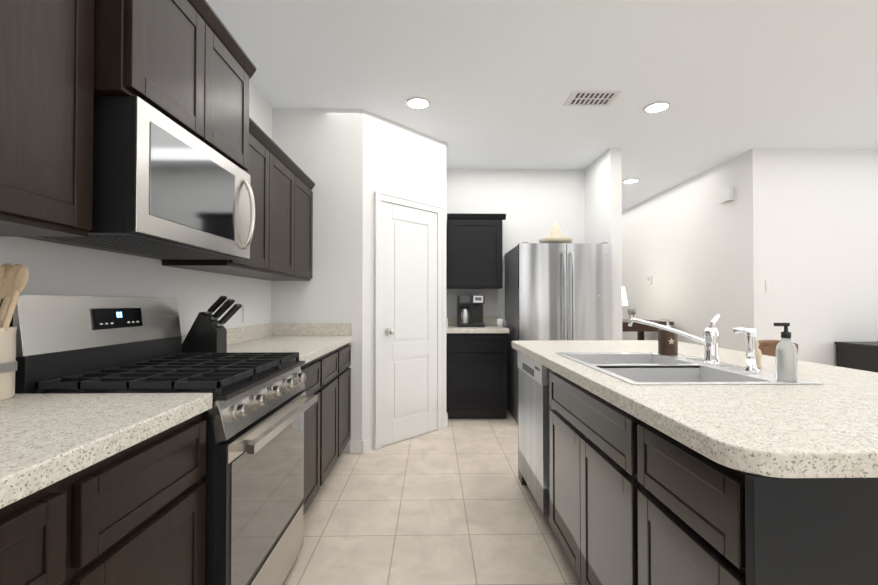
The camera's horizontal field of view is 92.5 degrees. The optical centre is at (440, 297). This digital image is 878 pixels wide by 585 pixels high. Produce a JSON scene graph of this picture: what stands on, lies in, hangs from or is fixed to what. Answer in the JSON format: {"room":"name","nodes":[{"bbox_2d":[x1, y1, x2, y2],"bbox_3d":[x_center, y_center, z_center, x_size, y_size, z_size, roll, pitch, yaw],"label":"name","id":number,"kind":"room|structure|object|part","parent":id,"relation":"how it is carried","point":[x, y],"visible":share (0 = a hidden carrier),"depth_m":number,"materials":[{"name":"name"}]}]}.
{"room":"kitchen","nodes":[
{"label":"kitchen","id":0,"kind":"room"},
{"bbox_2d":[0,81,271,333],"bbox_3d":[-1.330,-0.181,0.055,0.100,2.740,6.650,0,-1,-1],"label":"wall","id":1,"kind":"structure","parent":0,"point":[59,269],"depth_m":1.83,"materials":[{"name":"white paint"}]},
{"bbox_2d":[0,0,94,236],"bbox_3d":[-1.120,-0.559,0.763,0.340,0.765,0.847,0,-1,-1],"label":"upper cabinet","id":2,"kind":"object","parent":1,"relation":"attached to","point":[46,106],"visible":1,"depth_m":1.04,"materials":[{"name":"brown wood"}]},
{"bbox_2d":[94,0,255,171],"bbox_3d":[-1.093,-0.852,1.591,0.425,0.530,0.862,0,-1,-1],"label":"upper cabinet","id":3,"kind":"object","parent":1,"relation":"attached to","point":[189,66],"visible":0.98,"depth_m":1.45,"materials":[{"name":"brown wood"}]},
{"bbox_2d":[23,96,254,259],"bbox_3d":[-1.072,-0.381,1.598,0.467,0.404,0.760,0,-1,-1],"label":"microwave","id":4,"kind":"object","parent":3,"relation":"attached to","point":[165,187],"visible":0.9,"depth_m":1.36,"materials":[{"name":"silver metal"}]},
{"bbox_2d":[162,117,277,276],"bbox_3d":[-1.155,-0.536,2.241,0.326,0.775,0.513,0,-1,-1],"label":"upper cabinet","id":5,"kind":"object","parent":1,"relation":"attached to","point":[263,151],"depth_m":2.34,"materials":[{"name":"brown wood"}]},
{"bbox_2d":[243,306,248,322],"bbox_3d":[-1.329,0.112,2.865,0.008,0.115,0.075,0,-1,-1],"label":"electrical outlet plate","id":6,"kind":"object","parent":1,"relation":"attached to","point":[245,314],"visible":1,"depth_m":2.85,"materials":[{"name":"white plastic"}]},
{"bbox_2d":[248,146,301,280],"bbox_3d":[-1.164,-0.531,2.660,0.326,0.775,0.564,0,-1,-1],"label":"upper cabinet","id":7,"kind":"object","parent":1,"relation":"attached to","point":[282,184],"depth_m":2.80,"materials":[{"name":"brown wood"}]},
{"bbox_2d":[298,171,313,280],"bbox_3d":[-1.172,-0.526,3.078,0.326,0.775,0.513,0,-1,-1],"label":"upper cabinet","id":8,"kind":"object","parent":1,"relation":"attached to","point":[305,239],"depth_m":3.18,"materials":[{"name":"brown wood"}]},
{"bbox_2d":[271,108,445,452],"bbox_3d":[-0.703,-0.129,4.133,1.512,2.740,1.580,0,-1,-1],"label":"wall","id":9,"kind":"structure","parent":0,"point":[348,162],"depth_m":3.35,"materials":[{"name":"white paint"}]},
{"bbox_2d":[350,412,447,453],"bbox_3d":[2.592,1.210,5.633,6.710,0.100,4.514,0,-1,-1],"label":"baseboard","id":10,"kind":"structure","parent":9,"relation":"attached to","point":[360,447],"depth_m":3.32,"materials":[{"name":"white wood"}]},
{"bbox_2d":[374,191,442,449],"bbox_3d":[-0.260,0.185,3.696,0.575,2.097,0.575,0,-1,-1],"label":"pantry door","id":11,"kind":"structure","parent":9,"relation":"in","point":[408,321],"depth_m":3.67,"materials":[{"name":"white wood"}]},
{"bbox_2d":[283,410,580,584],"bbox_3d":[2.360,1.269,2.384,7.700,0.100,11.400,0,-1,-1],"label":"floor","id":12,"kind":"structure","parent":0,"point":[454,502],"depth_m":2.30,"materials":[{"name":"tile"}]},
{"bbox_2d":[0,452,119,584],"bbox_3d":[-0.969,0.752,0.436,0.631,0.884,0.762,0,-1,-1],"label":"base cabinet","id":13,"kind":"object","parent":12,"relation":"on","point":[67,531],"depth_m":0.76,"materials":[{"name":"brown wood"}]},
{"bbox_2d":[0,295,317,584],"bbox_3d":[-0.933,0.601,1.589,0.743,1.213,0.760,0,-1,-1],"label":"range","id":14,"kind":"object","parent":12,"relation":"on","point":[254,418],"visible":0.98,"depth_m":1.42,"materials":[{"name":"silver metal"}]},
{"bbox_2d":[116,413,205,584],"bbox_3d":[-0.978,0.758,0.938,0.631,0.884,0.527,0,-1,-1],"label":"base cabinet","id":15,"kind":"object","parent":12,"relation":"on","point":[134,514],"depth_m":1.02,"materials":[{"name":"brown wood"}]},
{"bbox_2d":[0,393,212,508],"bbox_3d":[-0.961,0.235,0.320,0.642,0.145,1.776,0,-1,-1],"label":"countertop","id":16,"kind":"structure","parent":15,"relation":"on","point":[46,440],"depth_m":0.89,"materials":[{"name":"beige stone"}]},
{"bbox_2d":[0,263,28,400],"bbox_3d":[-1.182,0.090,1.115,0.220,0.364,0.128,0,-1,-1],"label":"utensil crock","id":17,"kind":"object","parent":16,"relation":"on","point":[14,280],"visible":1,"depth_m":1.11,"materials":[{"name":"beige ceramic"}]},
{"bbox_2d":[300,353,327,515],"bbox_3d":[-1.004,0.774,2.230,0.631,0.884,0.522,0,-1,-1],"label":"base cabinet","id":18,"kind":"object","parent":12,"relation":"on","point":[316,370],"depth_m":2.33,"materials":[{"name":"brown wood"}]},
{"bbox_2d":[328,345,343,474],"bbox_3d":[-1.012,0.779,2.645,0.631,0.884,0.592,0,-1,-1],"label":"base cabinet","id":19,"kind":"object","parent":12,"relation":"on","point":[328,419],"depth_m":2.81,"materials":[{"name":"brown wood"}]},
{"bbox_2d":[344,343,350,447],"bbox_3d":[-1.020,0.785,3.060,0.631,0.884,0.522,0,-1,-1],"label":"base cabinet","id":20,"kind":"object","parent":12,"relation":"on","point":[347,348],"depth_m":3.20,"materials":[{"name":"brown wood"}]},
{"bbox_2d":[181,323,352,364],"bbox_3d":[-1.007,0.265,2.652,0.642,0.145,1.353,0,-1,-1],"label":"countertop","id":21,"kind":"structure","parent":20,"relation":"on","point":[308,342],"depth_m":2.90,"materials":[{"name":"beige stone"}]},
{"bbox_2d":[182,296,241,352],"bbox_3d":[-1.146,0.137,2.095,0.287,0.295,0.100,0,-1,-1],"label":"knife block","id":22,"kind":"object","parent":21,"relation":"on","point":[207,332],"visible":0.94,"depth_m":2.05,"materials":[{"name":"black wood"}]},
{"bbox_2d":[446,333,507,418],"bbox_3d":[0.363,0.803,4.525,0.617,0.883,0.606,0,-1,-1],"label":"base cabinet","id":23,"kind":"object","parent":12,"relation":"on","point":[476,375],"visible":0.98,"depth_m":4.23,"materials":[{"name":"black wood"}]},
{"bbox_2d":[446,317,508,332],"bbox_3d":[0.367,0.288,4.524,0.635,0.145,0.623,0,-1,-1],"label":"countertop","id":24,"kind":"structure","parent":23,"relation":"on","point":[490,323],"depth_m":4.27,"materials":[{"name":"beige stone"}]},
{"bbox_2d":[457,295,484,326],"bbox_3d":[0.327,0.143,4.600,0.280,0.345,0.240,0,-1,-1],"label":"coffee maker","id":25,"kind":"object","parent":24,"relation":"on","point":[469,310],"visible":1,"depth_m":4.52,"materials":[{"name":"black plastic"}]},
{"bbox_2d":[497,319,505,326],"bbox_3d":[0.649,0.269,4.464,0.100,0.090,0.071,0,-1,-1],"label":"mug","id":26,"kind":"object","parent":24,"relation":"on","point":[500,322],"visible":1,"depth_m":4.43,"materials":[{"name":"white ceramic"}]},
{"bbox_2d":[518,351,547,514],"bbox_3d":[0.809,0.778,2.435,0.610,0.881,0.610,0,-1,-1],"label":"dishwasher","id":27,"kind":"object","parent":12,"relation":"on","point":[533,421],"visible":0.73,"depth_m":2.31,"materials":[{"name":"grey metal"}]},
{"bbox_2d":[505,242,611,423],"bbox_3d":[1.200,0.355,4.414,0.906,1.776,0.868,0,-1,-1],"label":"refrigerator","id":28,"kind":"object","parent":12,"relation":"on","point":[558,291],"visible":0.62,"depth_m":4.06,"materials":[{"name":"grey metal"}]},
{"bbox_2d":[539,223,572,243],"bbox_3d":[1.164,-0.643,4.251,0.332,0.238,0.332,0,-1,-1],"label":"decor","id":29,"kind":"object","parent":28,"relation":"on","point":[555,236],"visible":0.65,"depth_m":4.16,"materials":[{"name":"beige ceramic"}]},
{"bbox_2d":[622,319,673,339],"bbox_3d":[2.558,0.789,5.845,0.930,0.944,0.800,0,-1,-1],"label":"table","id":30,"kind":"object","parent":12,"relation":"on","point":[640,329],"visible":0.15,"depth_m":5.51,"materials":[{"name":"brown wood"}]},
{"bbox_2d":[622,287,627,304],"bbox_3d":[2.442,0.082,5.882,0.320,0.470,0.320,0,-1,-1],"label":"table lamp","id":31,"kind":"object","parent":30,"relation":"on","point":[624,300],"visible":0.08,"depth_m":5.76,"materials":[{"name":"beige ceramic"}]},
{"bbox_2d":[627,309,635,320],"bbox_3d":[2.581,0.232,5.678,0.157,0.165,0.071,1,-1,-37],"label":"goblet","id":32,"kind":"object","parent":30,"relation":"on","point":[630,312],"visible":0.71,"depth_m":5.64,"materials":[{"name":"clear glass"}]},
{"bbox_2d":[614,405,877,584],"bbox_3d":[0.861,0.758,0.988,0.639,0.884,0.508,0,-1,-1],"label":"base cabinet","id":33,"kind":"object","parent":12,"relation":"on","point":[632,500],"depth_m":0.81,"materials":[{"name":"black wood"}]},
{"bbox_2d":[512,340,877,477],"bbox_3d":[1.061,0.304,1.822,1.120,0.045,2.178,0,-1,-1],"label":"countertop","id":34,"kind":"structure","parent":33,"relation":"on","point":[828,428],"depth_m":1.01,"materials":[{"name":"beige stone"}]},
{"bbox_2d":[658,318,677,354],"bbox_3d":[1.121,0.191,2.072,0.086,0.178,0.089,0,-1,-1],"label":"soap dispenser","id":35,"kind":"object","parent":34,"relation":"on","point":[667,342],"visible":0.79,"depth_m":2.04,"materials":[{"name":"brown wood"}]},
{"bbox_2d":[555,352,823,384],"bbox_3d":[0.903,0.374,1.747,0.613,0.196,0.844,0,-1,-1],"label":"sink","id":36,"kind":"object","parent":34,"relation":"in","point":[644,368],"visible":0.27,"depth_m":1.73,"materials":[{"name":"silver metal"}]},
{"bbox_2d":[774,323,797,381],"bbox_3d":[1.126,0.176,1.374,0.064,0.189,0.056,0,-1,-1],"label":"soap dispenser","id":37,"kind":"object","parent":36,"relation":"on","point":[786,366],"visible":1,"depth_m":1.36,"materials":[{"name":"white plastic"}]},
{"bbox_2d":[628,314,758,372],"bbox_3d":[1.016,0.171,1.730,0.297,0.209,0.434,0,-1,-1],"label":"faucet","id":38,"kind":"object","parent":34,"relation":"on","point":[710,340],"visible":1,"depth_m":1.73,"materials":[{"name":"silver metal"}]},
{"bbox_2d":[746,340,761,367],"bbox_3d":[1.249,0.223,1.676,0.054,0.112,0.053,0,-1,-1],"label":"ceramic figurine","id":39,"kind":"object","parent":34,"relation":"on","point":[758,354],"visible":0.4,"depth_m":1.65,"materials":[{"name":"beige ceramic"}]},
{"bbox_3d":[0.865,0.755,0.745,0.639,0.883,0.021,0,-1,-1],"label":"kitchen island end panel","id":40,"kind":"part","parent":33,"relation":"part of","materials":[{"name":"black wood"}]},
{"bbox_2d":[758,340,797,356],"bbox_3d":[2.735,0.793,3.671,0.420,0.883,0.494,0,-1,-1],"label":"dining chair","id":41,"kind":"object","parent":12,"relation":"on","point":[767,347],"visible":0.06,"depth_m":3.44,"materials":[{"name":"brown wood"}]},
{"bbox_2d":[834,342,877,372],"bbox_3d":[4.585,0.836,3.958,1.320,0.804,0.470,0,-1,-1],"label":"sideboard","id":42,"kind":"object","parent":12,"relation":"on","point":[859,355],"visible":0.23,"depth_m":3.98,"materials":[{"name":"black wood"}]},
{"bbox_2d":[446,169,584,326],"bbox_3d":[0.915,-0.120,4.904,1.753,2.740,0.100,0,-1,-1],"label":"wall","id":43,"kind":"structure","parent":0,"point":[534,205],"depth_m":4.87,"materials":[{"name":"white paint"}]},
{"bbox_2d":[446,213,505,288],"bbox_3d":[0.383,-0.502,4.675,0.634,0.800,0.340,0,-1,-1],"label":"upper cabinet","id":44,"kind":"object","parent":43,"relation":"attached to","point":[474,257],"visible":0.98,"depth_m":4.52,"materials":[{"name":"black wood"}]},
{"bbox_2d":[206,0,877,210],"bbox_3d":[2.360,-1.571,2.420,7.700,0.100,11.400,0,-1,-1],"label":"ceiling","id":45,"kind":"structure","parent":0,"point":[495,83],"depth_m":2.83,"materials":[{"name":"white paint"}]},
{"bbox_2d":[405,97,430,109],"bbox_3d":[-0.177,-1.506,3.260,0.200,0.008,0.200,0,-1,-1],"label":"recessed light","id":46,"kind":"object","parent":45,"relation":"in","point":[418,103],"visible":1,"depth_m":3.26,"materials":[{"name":"white"}]},
{"bbox_2d":[564,90,621,106],"bbox_3d":[1.145,-1.507,3.181,0.360,0.008,0.230,0,-1,-1],"label":"ceiling vent","id":47,"kind":"object","parent":45,"relation":"in","point":[591,98],"visible":1,"depth_m":3.17,"materials":[{"name":"white metal"}]},
{"bbox_2d":[622,178,639,182],"bbox_3d":[2.413,-1.480,5.331,0.200,0.008,0.200,0,-1,-1],"label":"recessed light","id":48,"kind":"object","parent":45,"relation":"in","point":[634,180],"visible":0.98,"depth_m":5.30,"materials":[{"name":"white"}]},
{"bbox_2d":[643,101,670,112],"bbox_3d":[1.712,-1.505,3.327,0.200,0.008,0.200,0,-1,-1],"label":"recessed light","id":49,"kind":"object","parent":45,"relation":"in","point":[657,107],"visible":1,"depth_m":3.32,"materials":[{"name":"white"}]},
{"bbox_2d":[585,148,621,339],"bbox_3d":[1.711,-0.105,6.085,0.114,2.740,3.810,0,-1,-1],"label":"wall","id":50,"kind":"structure","parent":0,"point":[603,197],"depth_m":4.21,"materials":[{"name":"white paint"}]},
{"bbox_2d":[622,149,763,351],"bbox_3d":[3.149,-0.105,6.063,0.100,2.740,3.710,0,-1,-1],"label":"wall","id":51,"kind":"structure","parent":0,"point":[692,247],"depth_m":5.03,"materials":[{"name":"white paint"}]},
{"bbox_2d":[647,276,651,283],"bbox_3d":[3.083,-0.263,6.209,0.024,0.120,0.120,0,-1,-1],"label":"thermostat","id":52,"kind":"object","parent":51,"relation":"attached to","point":[649,279],"visible":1,"depth_m":6.18,"materials":[{"name":"white plastic"}]},
{"bbox_2d":[718,187,733,203],"bbox_3d":[3.102,-1.114,4.569,0.050,0.140,0.180,0,-1,-1],"label":"door chime","id":53,"kind":"object","parent":51,"relation":"attached to","point":[725,195],"visible":1,"depth_m":4.54,"materials":[{"name":"white plastic"}]},
{"bbox_2d":[762,149,877,365],"bbox_3d":[4.654,-0.127,4.287,2.840,2.740,0.100,0,-1,-1],"label":"wall","id":54,"kind":"structure","parent":0,"point":[820,236],"depth_m":4.23,"materials":[{"name":"white paint"}]},
{"bbox_2d":[766,280,777,291],"bbox_3d":[3.313,-0.116,4.205,0.115,0.115,0.009,0,-1,-1],"label":"switch plate","id":55,"kind":"object","parent":54,"relation":"attached to","point":[771,285],"visible":1,"depth_m":4.20,"materials":[{"name":"white plastic"}]}
]}

